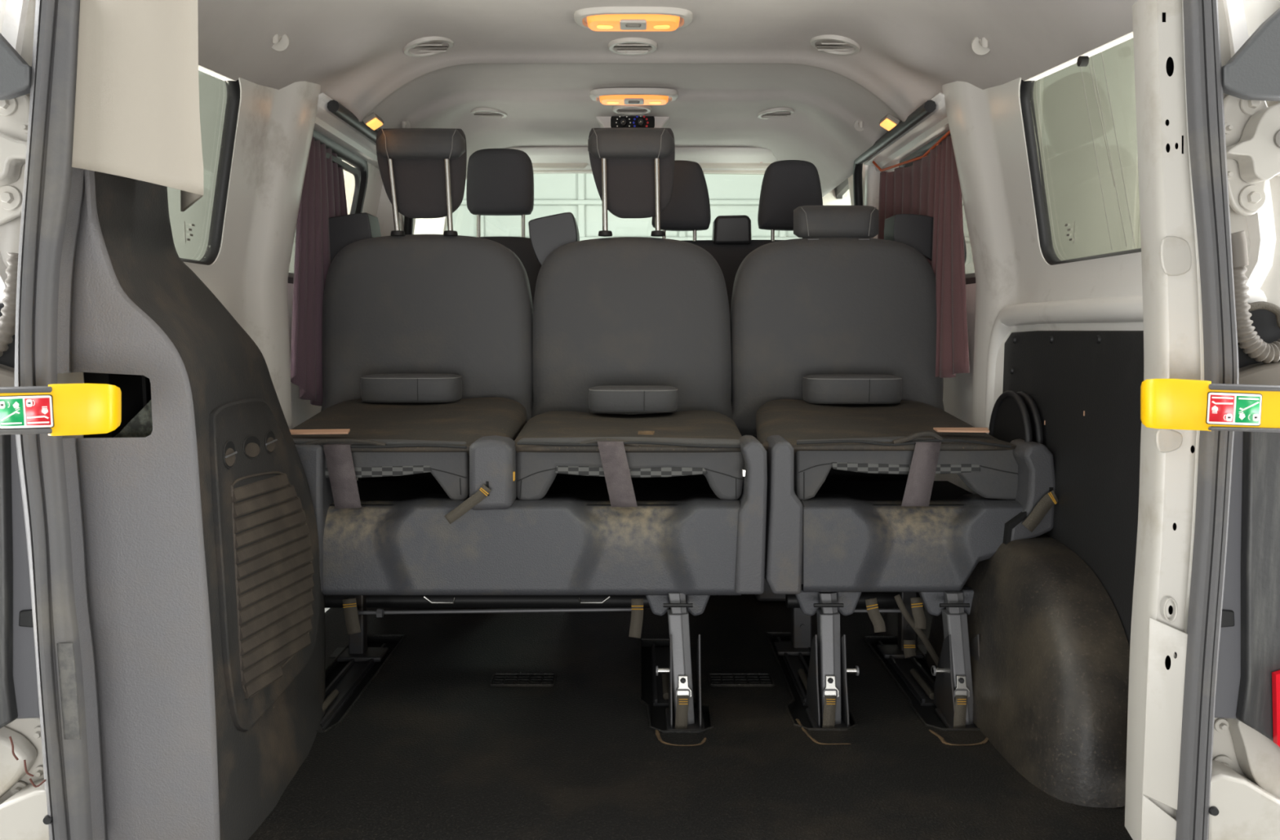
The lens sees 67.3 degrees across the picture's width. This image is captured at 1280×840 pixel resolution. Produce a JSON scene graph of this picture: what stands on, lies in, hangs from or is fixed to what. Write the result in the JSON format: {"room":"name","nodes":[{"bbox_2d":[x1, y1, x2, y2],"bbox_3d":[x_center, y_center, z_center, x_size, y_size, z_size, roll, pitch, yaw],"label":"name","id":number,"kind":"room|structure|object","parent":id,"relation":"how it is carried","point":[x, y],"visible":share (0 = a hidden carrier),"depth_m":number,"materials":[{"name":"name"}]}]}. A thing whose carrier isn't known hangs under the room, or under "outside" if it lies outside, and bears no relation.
{"room":"transit interior","nodes":[
{"label":"transit interior","id":0,"kind":"room"},
{"bbox_2d":[0,0,320,429],"bbox_3d":[-0.776,-0.071,1.755,0.146,1.322,1.027,0,6,0],"label":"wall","id":1,"kind":"structure","parent":0,"point":[248,275],"depth_m":2.02,"materials":[{"name":"white paint"}]},
{"bbox_2d":[0,0,35,267],"bbox_3d":[-0.884,0.015,1.267,0.261,1.196,0.030,0,6,0],"label":"trim","id":2,"kind":"structure","parent":1,"relation":"attached to","point":[10,231],"depth_m":1.22,"materials":[{"name":"white paint"}]},
{"bbox_2d":[0,33,44,804],"bbox_3d":[-0.850,0.007,1.214,0.256,1.040,0.075,0,6,0],"label":"door","id":3,"kind":"structure","parent":1,"relation":"in","point":[20,717],"depth_m":1.22,"materials":[{"name":"white paint"}]},
{"bbox_2d":[0,97,17,115],"bbox_3d":[-0.791,-0.394,1.199,0.029,0.029,0.002,0,6,0],"label":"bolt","id":4,"kind":"object","parent":3,"relation":"in","point":[7,107],"depth_m":1.20,"materials":[{"name":"white paint"}]},
{"bbox_2d":[0,252,18,356],"bbox_3d":[-0.803,-0.140,1.197,0.087,0.136,0.022,0,6,0],"label":"hose","id":5,"kind":"object","parent":3,"relation":"attached to","point":[7,321],"visible":0.66,"depth_m":1.19,"materials":[{"name":"grey plastic"}]},
{"bbox_2d":[0,185,21,210],"bbox_3d":[-0.794,-0.279,1.210,0.030,0.030,0.002,0,6,0],"label":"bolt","id":6,"kind":"object","parent":3,"relation":"in","point":[10,195],"depth_m":1.21,"materials":[{"name":"white paint"}]},
{"bbox_2d":[8,736,18,759],"bbox_3d":[-0.791,0.415,1.216,0.010,0.032,0.002,0,6,0],"label":"wire","id":7,"kind":"object","parent":3,"relation":"attached to","point":[10,737],"visible":1,"depth_m":1.22,"materials":[{"name":"brown"}]},
{"bbox_2d":[10,781,26,795],"bbox_3d":[-0.829,0.495,1.285,0.024,0.024,0.002,0,6,0],"label":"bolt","id":8,"kind":"object","parent":3,"relation":"in","point":[17,786],"depth_m":1.28,"materials":[{"name":"white paint"}]},
{"bbox_2d":[21,122,28,133],"bbox_3d":[-0.766,-0.365,1.201,0.014,0.014,0.002,0,6,0],"label":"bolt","id":9,"kind":"object","parent":3,"relation":"in","point":[24,125],"depth_m":1.20,"materials":[{"name":"white paint"}]},
{"bbox_2d":[32,726,41,740],"bbox_3d":[-0.797,0.416,1.277,0.019,0.019,0.002,0,6,0],"label":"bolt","id":10,"kind":"object","parent":3,"relation":"in","point":[36,730],"depth_m":1.28,"materials":[{"name":"white paint"}]},
{"bbox_2d":[34,765,44,778],"bbox_3d":[-0.799,0.470,1.282,0.017,0.017,0.002,0,6,0],"label":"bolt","id":11,"kind":"object","parent":3,"relation":"in","point":[38,770],"depth_m":1.28,"materials":[{"name":"white paint"}]},
{"bbox_2d":[13,0,69,839],"bbox_3d":[-0.731,0.024,1.192,0.082,1.080,0.025,0,6,0],"label":"seal","id":12,"kind":"object","parent":3,"relation":"attached to","point":[27,445],"visible":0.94,"depth_m":1.18,"materials":[{"name":"rubber"}]},
{"bbox_2d":[34,0,93,839],"bbox_3d":[-0.710,0.023,1.199,0.077,1.084,0.021,0,6,0],"label":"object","id":13,"kind":"object","parent":12,"relation":"attached to","point":[58,169],"visible":0.91,"depth_m":1.19,"materials":[{"name":"rubber"}]},
{"bbox_2d":[56,643,80,739],"bbox_3d":[-0.725,0.344,1.219,0.023,0.126,0.003,0,6,0],"label":"smear","id":14,"kind":"object","parent":13,"relation":"attached to","point":[65,651],"visible":1,"depth_m":1.22,"materials":[{"name":"grey"}]},
{"bbox_2d":[0,383,121,435],"bbox_3d":[-0.696,-0.013,1.115,0.171,0.061,0.065,-2,6,-18],"label":"handle","id":15,"kind":"object","parent":3,"relation":"attached to","point":[55,409],"visible":1,"depth_m":1.10,"materials":[{"name":"yellow plastic"}]},
{"bbox_2d":[0,777,53,839],"bbox_3d":[-0.812,0.529,1.260,0.125,0.120,0.065,0,6,0],"label":"bumper cover","id":16,"kind":"object","parent":1,"relation":"attached to","point":[24,815],"visible":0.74,"depth_m":1.23,"materials":[{"name":"white paint"}]},
{"bbox_2d":[23,760,34,777],"bbox_3d":[-0.774,0.441,1.218,0.011,0.022,0.002,0,6,0],"label":"wire","id":17,"kind":"object","parent":16,"relation":"on","point":[24,761],"visible":1,"depth_m":1.22,"materials":[{"name":"brown"}]},
{"bbox_2d":[29,777,46,787],"bbox_3d":[-0.764,0.460,1.220,0.021,0.012,0.002,0,6,0],"label":"wire","id":18,"kind":"object","parent":16,"relation":"on","point":[30,779],"visible":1,"depth_m":1.22,"materials":[{"name":"brown"}]},
{"bbox_2d":[83,372,151,438],"bbox_3d":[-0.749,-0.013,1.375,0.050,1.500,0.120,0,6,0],"label":"opening","id":19,"kind":"structure","parent":1,"relation":"attached to","point":[130,385],"depth_m":1.35,"materials":[{"name":"black plastic"}]},
{"bbox_2d":[71,0,203,211],"bbox_3d":[-0.620,-0.422,1.227,0.169,0.291,0.140,0,6,0],"label":"pillar cover","id":20,"kind":"structure","parent":1,"relation":"attached to","point":[137,113],"depth_m":1.16,"materials":[{"name":"beige plastic"}]},
{"bbox_2d":[57,167,324,839],"bbox_3d":[-0.738,0.131,1.566,0.363,1.033,0.668,0,6,0],"label":"trim","id":21,"kind":"structure","parent":1,"relation":"attached to","point":[200,601],"depth_m":1.30,"materials":[{"name":"grey plastic"}]},
{"bbox_2d":[180,79,239,265],"bbox_3d":[-0.800,-0.449,1.565,0.098,0.399,0.656,0,6,0],"label":"window frame","id":22,"kind":"structure","parent":1,"relation":"in","point":[233,100],"depth_m":1.85,"materials":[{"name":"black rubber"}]},
{"bbox_2d":[287,162,382,480],"bbox_3d":[-0.818,-0.170,2.674,0.122,1.302,0.855,0,6,0],"label":"door","id":23,"kind":"structure","parent":1,"relation":"in","point":[302,409],"depth_m":2.51,"materials":[{"name":"white paint"}]},
{"bbox_2d":[288,128,368,284],"bbox_3d":[-0.824,-0.536,2.520,0.100,0.380,0.560,0,6,0],"label":"window","id":24,"kind":"structure","parent":23,"relation":"attached to","point":[360,171],"depth_m":2.65,"materials":[{"name":"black glass"}]},
{"bbox_2d":[313,92,378,168],"bbox_3d":[-0.749,-0.739,2.541,0.092,0.057,0.800,0,6,0],"label":"trim","id":25,"kind":"structure","parent":1,"relation":"attached to","point":[328,124],"depth_m":2.42,"materials":[{"name":"white paint"}]},
{"bbox_2d":[289,137,347,405],"bbox_3d":[-0.804,-0.410,2.613,0.064,0.714,0.761,0,6,0],"label":"window curtain","id":26,"kind":"object","parent":25,"relation":"hanging from","point":[323,196],"visible":0.62,"depth_m":2.35,"materials":[{"name":"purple fabric"}]},
{"bbox_2d":[327,99,415,236],"bbox_3d":[-0.739,-0.252,2.750,0.146,1.111,1.029,-1,6,-5],"label":"door frame","id":27,"kind":"structure","parent":1,"relation":"attached to","point":[335,107],"depth_m":2.94,"materials":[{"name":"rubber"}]},
{"bbox_2d":[167,70,229,260],"bbox_3d":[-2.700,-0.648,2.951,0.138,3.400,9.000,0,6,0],"label":"window","id":28,"kind":"structure","parent":0,"point":[212,90],"depth_m":5.91,"materials":[{"name":"grey"}]},
{"bbox_2d":[342,160,851,234],"bbox_3d":[-0.037,-0.358,3.627,2.312,1.378,0.050,0,6,0],"label":"trim","id":29,"kind":"structure","parent":0,"point":[428,225],"depth_m":3.56,"materials":[{"name":"beige plastic"}]},
{"bbox_2d":[834,177,848,199],"bbox_3d":[0.773,-0.270,3.541,0.157,1.333,0.700,0,6,0],"label":"door","id":30,"kind":"structure","parent":29,"relation":"attached to","point":[843,187],"depth_m":3.46,"materials":[{"name":"plastic"}]},
{"bbox_2d":[288,173,974,274],"bbox_3d":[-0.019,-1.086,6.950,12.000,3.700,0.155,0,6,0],"label":"windshield","id":31,"kind":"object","parent":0,"point":[577,194],"depth_m":6.88,"materials":[{"name":"grey"}]},
{"bbox_2d":[197,0,1137,197],"bbox_3d":[-0.019,-0.781,2.321,1.524,0.278,2.334,0,6,0],"label":"ceiling","id":32,"kind":"structure","parent":0,"point":[530,61],"depth_m":2.19,"materials":[{"name":"fabric"}]},
{"bbox_2d":[271,34,289,51],"bbox_3d":[-0.683,-0.715,1.810,0.033,0.035,0.043,2,6,19],"label":"coat hook","id":33,"kind":"object","parent":32,"relation":"attached to","point":[281,43],"visible":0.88,"depth_m":1.81,"materials":[{"name":"grey plastic"}]},
{"bbox_2d":[362,112,383,129],"bbox_3d":[-0.638,-0.713,2.302,0.033,0.028,0.075,0,6,0],"label":"recessed light","id":34,"kind":"object","parent":32,"relation":"in","point":[373,121],"visible":1,"depth_m":2.27,"materials":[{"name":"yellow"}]},
{"bbox_2d":[400,120,410,128],"bbox_3d":[-0.649,-0.811,2.642,0.030,0.032,0.040,2,6,19],"label":"coat hook","id":35,"kind":"object","parent":32,"relation":"attached to","point":[406,124],"visible":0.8,"depth_m":2.64,"materials":[{"name":"grey plastic"}]},
{"bbox_2d":[403,36,453,57],"bbox_3d":[-0.485,-0.859,2.208,0.116,0.036,0.116,0,6,0],"label":"ceiling vent","id":36,"kind":"object","parent":32,"relation":"in","point":[433,43],"visible":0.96,"depth_m":2.20,"materials":[{"name":"grey plastic"}]},
{"bbox_2d":[471,107,507,118],"bbox_3d":[-0.463,-0.941,2.946,0.116,0.017,0.116,0,6,0],"label":"ceiling vent","id":37,"kind":"object","parent":32,"relation":"in","point":[478,111],"visible":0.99,"depth_m":2.92,"materials":[{"name":"grey plastic"}]},
{"bbox_2d":[532,163,587,168],"bbox_3d":[-0.417,-0.950,3.487,0.467,0.075,0.025,0,6,0],"label":"sun visor","id":38,"kind":"object","parent":32,"relation":"attached to","point":[550,166],"visible":0.24,"depth_m":3.48,"materials":[{"name":"beige plastic"}]},
{"bbox_2d":[612,105,651,115],"bbox_3d":[-0.024,-0.918,2.841,0.116,0.015,0.116,0,6,0],"label":"ceiling vent","id":39,"kind":"object","parent":32,"relation":"in","point":[620,109],"visible":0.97,"depth_m":2.83,"materials":[{"name":"grey plastic"}]},
{"bbox_2d":[607,37,657,55],"bbox_3d":[-0.017,-0.869,2.237,0.116,0.015,0.116,0,6,0],"label":"ceiling vent","id":40,"kind":"object","parent":32,"relation":"in","point":[624,46],"visible":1,"depth_m":2.23,"materials":[{"name":"grey plastic"}]},
{"bbox_2d":[573,6,692,31],"bbox_3d":[-0.014,-0.842,2.032,0.250,0.031,0.125,0,6,0],"label":"recessed light","id":41,"kind":"object","parent":32,"relation":"in","point":[606,18],"visible":1,"depth_m":2.00,"materials":[{"name":"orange plastic"}]},
{"bbox_2d":[619,19,646,30],"bbox_3d":[-0.014,-0.830,2.021,0.056,0.007,0.052,0,6,0],"label":"switch","id":42,"kind":"object","parent":41,"relation":"attached to","point":[624,24],"depth_m":2.01,"materials":[{"name":"grey"}]},
{"bbox_2d":[595,115,670,128],"bbox_3d":[-0.021,-0.921,3.002,0.229,0.059,0.146,0,6,0],"label":"panel","id":43,"kind":"object","parent":32,"relation":"attached to","point":[653,122],"visible":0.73,"depth_m":2.95,"materials":[{"name":"plastic"}]},
{"bbox_2d":[590,88,678,105],"bbox_3d":[-0.017,-0.911,2.730,0.250,0.031,0.125,0,6,0],"label":"recessed light","id":44,"kind":"object","parent":32,"relation":"in","point":[607,96],"visible":0.98,"depth_m":2.69,"materials":[{"name":"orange plastic"}]},
{"bbox_2d":[623,97,644,104],"bbox_3d":[-0.017,-0.900,2.719,0.056,0.007,0.052,0,6,0],"label":"switch","id":45,"kind":"object","parent":44,"relation":"attached to","point":[626,100],"depth_m":2.70,"materials":[{"name":"grey"}]},
{"bbox_2d":[505,146,777,173],"bbox_3d":[-0.019,-0.931,3.451,1.360,0.050,0.252,0,6,0],"label":"trim","id":46,"kind":"structure","parent":32,"relation":"attached to","point":[536,154],"depth_m":3.39,"materials":[{"name":"plastic"}]},
{"bbox_2d":[698,162,772,168],"bbox_3d":[0.265,-0.950,3.484,0.625,0.075,0.031,0,6,0],"label":"sun visor","id":47,"kind":"object","parent":32,"relation":"attached to","point":[762,165],"visible":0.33,"depth_m":3.48,"materials":[{"name":"beige plastic"}]},
{"bbox_2d":[756,106,794,119],"bbox_3d":[0.416,-0.939,2.940,0.116,0.023,0.116,0,6,0],"label":"ceiling vent","id":48,"kind":"object","parent":32,"relation":"in","point":[782,111],"visible":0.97,"depth_m":2.91,"materials":[{"name":"grey plastic"}]},
{"bbox_2d":[809,35,861,55],"bbox_3d":[0.446,-0.858,2.196,0.116,0.035,0.116,0,6,0],"label":"ceiling vent","id":49,"kind":"object","parent":32,"relation":"in","point":[829,44],"visible":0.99,"depth_m":2.19,"materials":[{"name":"grey plastic"}]},
{"bbox_2d":[853,120,863,131],"bbox_3d":[0.608,-0.812,2.647,0.030,0.032,0.040,-2,6,-18],"label":"coat hook","id":50,"kind":"object","parent":32,"relation":"attached to","point":[858,126],"visible":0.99,"depth_m":2.65,"materials":[{"name":"grey plastic"}]},
{"bbox_2d":[879,113,899,130],"bbox_3d":[0.597,-0.712,2.302,0.033,0.028,0.075,0,6,0],"label":"recessed light","id":51,"kind":"object","parent":32,"relation":"in","point":[889,122],"visible":1,"depth_m":2.27,"materials":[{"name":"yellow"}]},
{"bbox_2d":[971,36,990,54],"bbox_3d":[0.649,-0.710,1.817,0.033,0.035,0.043,-2,6,-19],"label":"coat hook","id":52,"kind":"object","parent":32,"relation":"attached to","point":[980,46],"visible":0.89,"depth_m":1.82,"materials":[{"name":"grey plastic"}]},
{"bbox_2d":[248,594,1133,839],"bbox_3d":[-0.019,0.505,2.661,1.600,0.040,2.860,0,6,0],"label":"floor","id":53,"kind":"structure","parent":0,"point":[429,750],"depth_m":1.68,"materials":[{"name":"rubber"}]},
{"bbox_2d":[320,643,386,729],"bbox_3d":[-0.622,0.552,2.033,0.055,0.020,0.460,0,6,0],"label":"rail","id":54,"kind":"object","parent":53,"relation":"on","point":[345,683],"visible":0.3,"depth_m":2.01,"materials":[{"name":"metal"}]},
{"bbox_2d":[316,634,406,733],"bbox_3d":[-0.622,0.545,2.036,0.120,0.006,0.553,0,6,0],"label":"rim","id":55,"kind":"object","parent":53,"relation":"on","point":[403,636],"visible":0.55,"depth_m":2.09,"materials":[{"name":"rubber"}]},
{"bbox_2d":[320,128,533,422],"bbox_3d":[-0.537,-0.133,2.646,0.572,1.223,0.567,0,6,0],"label":"backrest","id":56,"kind":"object","parent":53,"relation":"on","point":[449,302],"visible":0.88,"depth_m":2.36,"materials":[{"name":"fabric"}]},
{"bbox_2d":[466,148,541,304],"bbox_3d":[-0.449,-0.205,3.159,0.460,1.278,0.433,0,6,0],"label":"seat","id":57,"kind":"object","parent":53,"relation":"on","point":[500,181],"visible":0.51,"depth_m":2.90,"materials":[{"name":"grey fabric"}]},
{"bbox_2d":[488,672,556,686],"bbox_3d":[-0.245,0.545,2.020,0.138,0.006,0.068,0,6,0],"label":"floor vent","id":58,"kind":"object","parent":53,"relation":"in","point":[501,679],"visible":1,"depth_m":2.02,"materials":[{"name":"black plastic"}]},
{"bbox_2d":[289,373,767,729],"bbox_3d":[-0.255,0.237,2.079,0.992,0.648,0.650,0,6,0],"label":"seat","id":59,"kind":"object","parent":53,"relation":"on","point":[455,501],"visible":0.96,"depth_m":1.86,"materials":[{"name":"fabric"}]},
{"bbox_2d":[293,438,469,500],"bbox_3d":[-0.529,0.097,1.886,0.391,0.122,0.045,0,6,0],"label":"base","id":60,"kind":"object","parent":59,"relation":"on","point":[450,466],"depth_m":1.86,"materials":[{"name":"fabric"}]},
{"bbox_2d":[516,436,744,500],"bbox_3d":[-0.019,0.098,1.886,0.448,0.129,0.045,0,6,0],"label":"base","id":61,"kind":"object","parent":59,"relation":"on","point":[538,466],"depth_m":1.86,"materials":[{"name":"fabric"}]},
{"bbox_2d":[528,127,732,419],"bbox_3d":[-0.022,-0.134,2.646,0.541,1.225,0.567,0,6,0],"label":"seat","id":62,"kind":"object","parent":53,"relation":"on","point":[620,310],"visible":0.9,"depth_m":2.36,"materials":[{"name":"fabric"}]},
{"bbox_2d":[651,643,674,706],"bbox_3d":[0.053,0.546,2.093,0.055,0.020,0.340,0,6,0],"label":"seat leg","id":63,"kind":"object","parent":53,"relation":"on","point":[660,655],"visible":0.55,"depth_m":2.04,"materials":[{"name":"paint"}]},
{"bbox_2d":[639,638,713,733],"bbox_3d":[0.068,0.546,2.021,0.140,0.006,0.523,0,6,0],"label":"rim","id":64,"kind":"object","parent":53,"relation":"on","point":[647,705],"visible":0.78,"depth_m":1.86,"materials":[{"name":"rubber"}]},
{"bbox_2d":[654,729,706,746],"bbox_3d":[0.066,0.574,1.730,0.101,0.002,0.051,2,6,22],"label":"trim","id":65,"kind":"structure","parent":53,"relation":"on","point":[657,733],"depth_m":1.72,"materials":[{"name":"black plastic"}]},
{"bbox_2d":[651,160,822,323],"bbox_3d":[0.312,-0.188,3.160,0.682,1.244,0.433,0,6,0],"label":"seat","id":66,"kind":"object","parent":53,"relation":"on","point":[787,185],"visible":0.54,"depth_m":2.91,"materials":[{"name":"grey fabric"}]},
{"bbox_2d":[706,672,775,686],"bbox_3d":[0.211,0.545,2.020,0.138,0.006,0.068,0,6,0],"label":"floor vent","id":67,"kind":"object","parent":53,"relation":"in","point":[718,679],"visible":1,"depth_m":2.02,"materials":[{"name":"black plastic"}]},
{"bbox_2d":[775,636,808,706],"bbox_3d":[0.348,0.544,2.117,0.045,0.020,0.390,0,6,0],"label":"rail","id":68,"kind":"object","parent":53,"relation":"on","point":[797,668],"visible":0.45,"depth_m":2.08,"materials":[{"name":"metal"}]},
{"bbox_2d":[764,631,857,730],"bbox_3d":[0.346,0.543,2.051,0.126,0.006,0.563,0,6,0],"label":"rim","id":69,"kind":"object","parent":53,"relation":"on","point":[789,703],"visible":0.78,"depth_m":1.89,"materials":[{"name":"rubber"}]},
{"bbox_2d":[795,718,850,745],"bbox_3d":[0.318,0.572,1.753,0.048,0.002,0.136,-4,7,-34],"label":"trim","id":70,"kind":"structure","parent":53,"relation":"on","point":[798,722],"depth_m":1.73,"materials":[{"name":"black plastic"}]},
{"bbox_2d":[730,205,944,600],"bbox_3d":[0.496,-0.041,2.655,0.574,1.038,0.567,0,6,0],"label":"seat","id":71,"kind":"object","parent":53,"relation":"on","point":[835,298],"visible":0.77,"depth_m":2.36,"materials":[{"name":"fabric"}]},
{"bbox_2d":[751,373,1058,728],"bbox_3d":[0.559,0.239,2.079,0.652,0.650,0.652,0,6,0],"label":"seat","id":72,"kind":"object","parent":53,"relation":"on","point":[855,464],"visible":0.97,"depth_m":1.86,"materials":[{"name":"plastic"}]},
{"bbox_2d":[794,436,1017,500],"bbox_3d":[0.528,0.095,1.885,0.450,0.123,0.045,0,6,0],"label":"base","id":73,"kind":"object","parent":72,"relation":"on","point":[991,471],"depth_m":1.86,"materials":[{"name":"fabric"}]},
{"bbox_2d":[988,390,1043,444],"bbox_3d":[0.757,0.043,1.943,0.036,0.206,0.206,0,6,0],"label":"round cover","id":74,"kind":"object","parent":72,"relation":"attached to","point":[1010,420],"visible":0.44,"depth_m":1.92,"materials":[{"name":"black plastic"}]},
{"bbox_2d":[876,640,935,706],"bbox_3d":[0.591,0.546,2.103,0.060,0.020,0.360,0,6,0],"label":"rail","id":75,"kind":"object","parent":53,"relation":"on","point":[920,684],"visible":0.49,"depth_m":2.05,"materials":[{"name":"metal"}]},
{"bbox_2d":[862,635,980,730],"bbox_3d":[0.591,0.545,2.036,0.126,0.006,0.533,0,6,0],"label":"rim","id":76,"kind":"object","parent":53,"relation":"on","point":[865,637],"visible":0.66,"depth_m":1.98,"materials":[{"name":"rubber"}]},
{"bbox_2d":[928,728,988,746],"bbox_3d":[0.573,0.575,1.729,0.108,0.002,0.054,2,6,19],"label":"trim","id":77,"kind":"structure","parent":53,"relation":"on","point":[942,740],"depth_m":1.72,"materials":[{"name":"black plastic"}]},
{"bbox_2d":[1124,0,1204,839],"bbox_3d":[0.680,0.041,1.250,0.110,1.146,0.089,1,6,9],"label":"pillar","id":78,"kind":"structure","parent":53,"relation":"on","point":[1174,348],"depth_m":1.23,"materials":[{"name":"white metal"}]},
{"bbox_2d":[1175,0,1239,839],"bbox_3d":[0.693,0.024,1.192,0.086,1.080,0.025,0,6,0],"label":"seal","id":79,"kind":"object","parent":78,"relation":"attached to","point":[1202,56],"visible":0.96,"depth_m":1.18,"materials":[{"name":"rubber"}]},
{"bbox_2d":[1208,760,1279,839],"bbox_3d":[0.816,0.519,1.258,0.185,0.140,0.065,0,6,0],"label":"panel","id":80,"kind":"object","parent":78,"relation":"attached to","point":[1240,809],"visible":0.71,"depth_m":1.23,"materials":[{"name":"white paint"}]},
{"bbox_2d":[1030,38,1141,260],"bbox_3d":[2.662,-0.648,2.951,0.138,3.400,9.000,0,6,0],"label":"window","id":81,"kind":"structure","parent":0,"point":[1073,188],"depth_m":5.60,"materials":[{"name":"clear glass"}]},
{"bbox_2d":[942,0,1275,493],"bbox_3d":[0.738,-0.071,1.755,0.146,1.322,1.027,0,6,0],"label":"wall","id":82,"kind":"structure","parent":0,"point":[986,126],"depth_m":1.97,"materials":[{"name":"white paint"}]},
{"bbox_2d":[848,162,865,205],"bbox_3d":[0.736,-0.504,3.126,0.109,0.681,0.220,0,6,0],"label":"trim","id":83,"kind":"structure","parent":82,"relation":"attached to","point":[851,178],"depth_m":3.14,"materials":[{"name":"beige plastic"}]},
{"bbox_2d":[853,99,936,238],"bbox_3d":[0.693,-0.238,2.659,0.146,1.100,0.845,1,6,5],"label":"door frame","id":84,"kind":"structure","parent":82,"relation":"attached to","point":[928,107],"depth_m":2.91,"materials":[{"name":"black rubber"}]},
{"bbox_2d":[863,92,949,172],"bbox_3d":[0.711,-0.739,2.541,0.092,0.057,0.800,0,6,0],"label":"trim","id":85,"kind":"structure","parent":82,"relation":"attached to","point":[935,124],"depth_m":2.47,"materials":[{"name":"white paint"}]},
{"bbox_2d":[871,130,969,377],"bbox_3d":[0.735,-0.427,2.563,0.062,0.626,0.663,0,6,-3],"label":"window curtain","id":86,"kind":"object","parent":85,"relation":"hanging from","point":[930,187],"visible":0.58,"depth_m":2.34,"materials":[{"name":"red fabric"}]},
{"bbox_2d":[885,162,975,491],"bbox_3d":[0.780,-0.170,2.674,0.122,1.302,0.855,0,6,0],"label":"door","id":87,"kind":"structure","parent":82,"relation":"in","point":[957,390],"depth_m":2.44,"materials":[{"name":"white paint"}]},
{"bbox_2d":[898,129,975,284],"bbox_3d":[0.786,-0.536,2.520,0.100,0.380,0.560,0,6,0],"label":"window","id":88,"kind":"structure","parent":87,"relation":"attached to","point":[970,277],"depth_m":2.46,"materials":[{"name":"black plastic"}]},
{"bbox_2d":[926,533,1129,808],"bbox_3d":[0.702,0.393,1.837,0.152,0.343,0.738,0,6,0],"label":"wheel arch","id":89,"kind":"object","parent":82,"relation":"attached to","point":[1050,677],"visible":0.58,"depth_m":1.58,"materials":[{"name":"black plastic"}]},
{"bbox_2d":[1002,330,1143,646],"bbox_3d":[0.780,0.201,1.685,0.009,0.715,0.835,0,6,0],"label":"board","id":90,"kind":"object","parent":82,"relation":"attached to","point":[1084,386],"visible":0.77,"depth_m":1.65,"materials":[{"name":"black plastic"}]},
{"bbox_2d":[1019,52,1141,265],"bbox_3d":[0.756,-0.449,1.565,0.109,0.399,0.656,0,6,0],"label":"window frame","id":91,"kind":"structure","parent":82,"relation":"in","point":[1026,91],"depth_m":1.84,"materials":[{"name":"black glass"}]},
{"bbox_2d":[984,288,1266,434],"bbox_3d":[0.781,0.130,1.704,0.044,0.692,0.888,0,6,0],"label":"trim","id":92,"kind":"structure","parent":82,"relation":"attached to","point":[1129,308],"depth_m":1.77,"materials":[{"name":"white paint"}]},
{"bbox_2d":[1212,7,1279,798],"bbox_3d":[0.817,0.012,1.214,0.253,1.050,0.075,0,6,0],"label":"door","id":93,"kind":"structure","parent":82,"relation":"in","point":[1246,735],"depth_m":1.21,"materials":[{"name":"white metal"}]},
{"bbox_2d":[1140,378,1279,432],"bbox_3d":[0.685,-0.017,1.115,0.192,0.063,0.065,2,6,15],"label":"strap","id":94,"kind":"object","parent":93,"relation":"attached to","point":[1165,403],"visible":1,"depth_m":1.10,"materials":[{"name":"yellow plastic"}]},
{"bbox_2d":[1213,718,1229,732],"bbox_3d":[0.772,0.405,1.276,0.019,0.019,0.002,0,6,0],"label":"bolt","id":95,"kind":"object","parent":93,"relation":"in","point":[1220,725],"depth_m":1.27,"materials":[{"name":"white paint"}]},
{"bbox_2d":[1213,755,1233,768],"bbox_3d":[0.776,0.461,1.282,0.029,0.029,0.002,0,6,0],"label":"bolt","id":96,"kind":"object","parent":93,"relation":"in","point":[1228,761],"depth_m":1.28,"materials":[{"name":"white paint"}]},
{"bbox_2d":[1224,123,1233,133],"bbox_3d":[0.734,-0.364,1.202,0.014,0.014,0.002,0,6,0],"label":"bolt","id":97,"kind":"object","parent":93,"relation":"in","point":[1228,126],"depth_m":1.20,"materials":[{"name":"white paint"}]},
{"bbox_2d":[1226,168,1234,180],"bbox_3d":[0.738,-0.308,1.207,0.015,0.015,0.002,0,6,0],"label":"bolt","id":98,"kind":"object","parent":93,"relation":"in","point":[1230,171],"depth_m":1.21,"materials":[{"name":"white paint"}]},
{"bbox_2d":[1239,185,1265,210],"bbox_3d":[0.770,-0.279,1.210,0.032,0.032,0.002,0,6,0],"label":"bolt","id":99,"kind":"object","parent":93,"relation":"in","point":[1251,197],"depth_m":1.21,"materials":[{"name":"white paint"}]},
{"bbox_2d":[1240,98,1264,115],"bbox_3d":[0.763,-0.395,1.198,0.029,0.029,0.002,0,6,0],"label":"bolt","id":100,"kind":"object","parent":93,"relation":"in","point":[1247,107],"depth_m":1.20,"materials":[{"name":"white paint"}]},
{"bbox_2d":[1232,266,1279,363],"bbox_3d":[0.782,-0.133,1.198,0.114,0.126,0.025,0,6,0],"label":"hose","id":101,"kind":"object","parent":93,"relation":"attached to","point":[1251,344],"visible":0.82,"depth_m":1.19,"materials":[{"name":"grey plastic"}]},
{"bbox_2d":[1231,231,1248,267],"bbox_3d":[0.734,-0.210,1.185,0.031,0.045,0.024,0,6,0],"label":"hose sleeve","id":102,"kind":"object","parent":101,"relation":"attached to","point":[1239,245],"visible":0.64,"depth_m":1.18,"materials":[{"name":"grey plastic"}]},
{"bbox_2d":[1248,301,1279,328],"bbox_3d":[0.800,-0.127,1.208,0.080,0.045,0.010,0,6,0],"label":"rim","id":103,"kind":"object","parent":93,"relation":"attached to","point":[1273,308],"visible":0.93,"depth_m":1.20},
{"bbox_2d":[1271,670,1279,748],"bbox_3d":[0.838,0.389,1.222,0.075,0.175,0.008,0,6,0],"label":"tail lamp","id":104,"kind":"object","parent":93,"relation":"attached to","point":[1275,673],"depth_m":1.22,"materials":[{"name":"red plastic"}]},
{"bbox_2d":[1217,0,1279,306],"bbox_3d":[0.855,0.015,1.267,0.302,1.196,0.030,0,6,0],"label":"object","id":105,"kind":"structure","parent":82,"relation":"attached to","point":[1256,11],"depth_m":1.23,"materials":[{"name":"white paint"}]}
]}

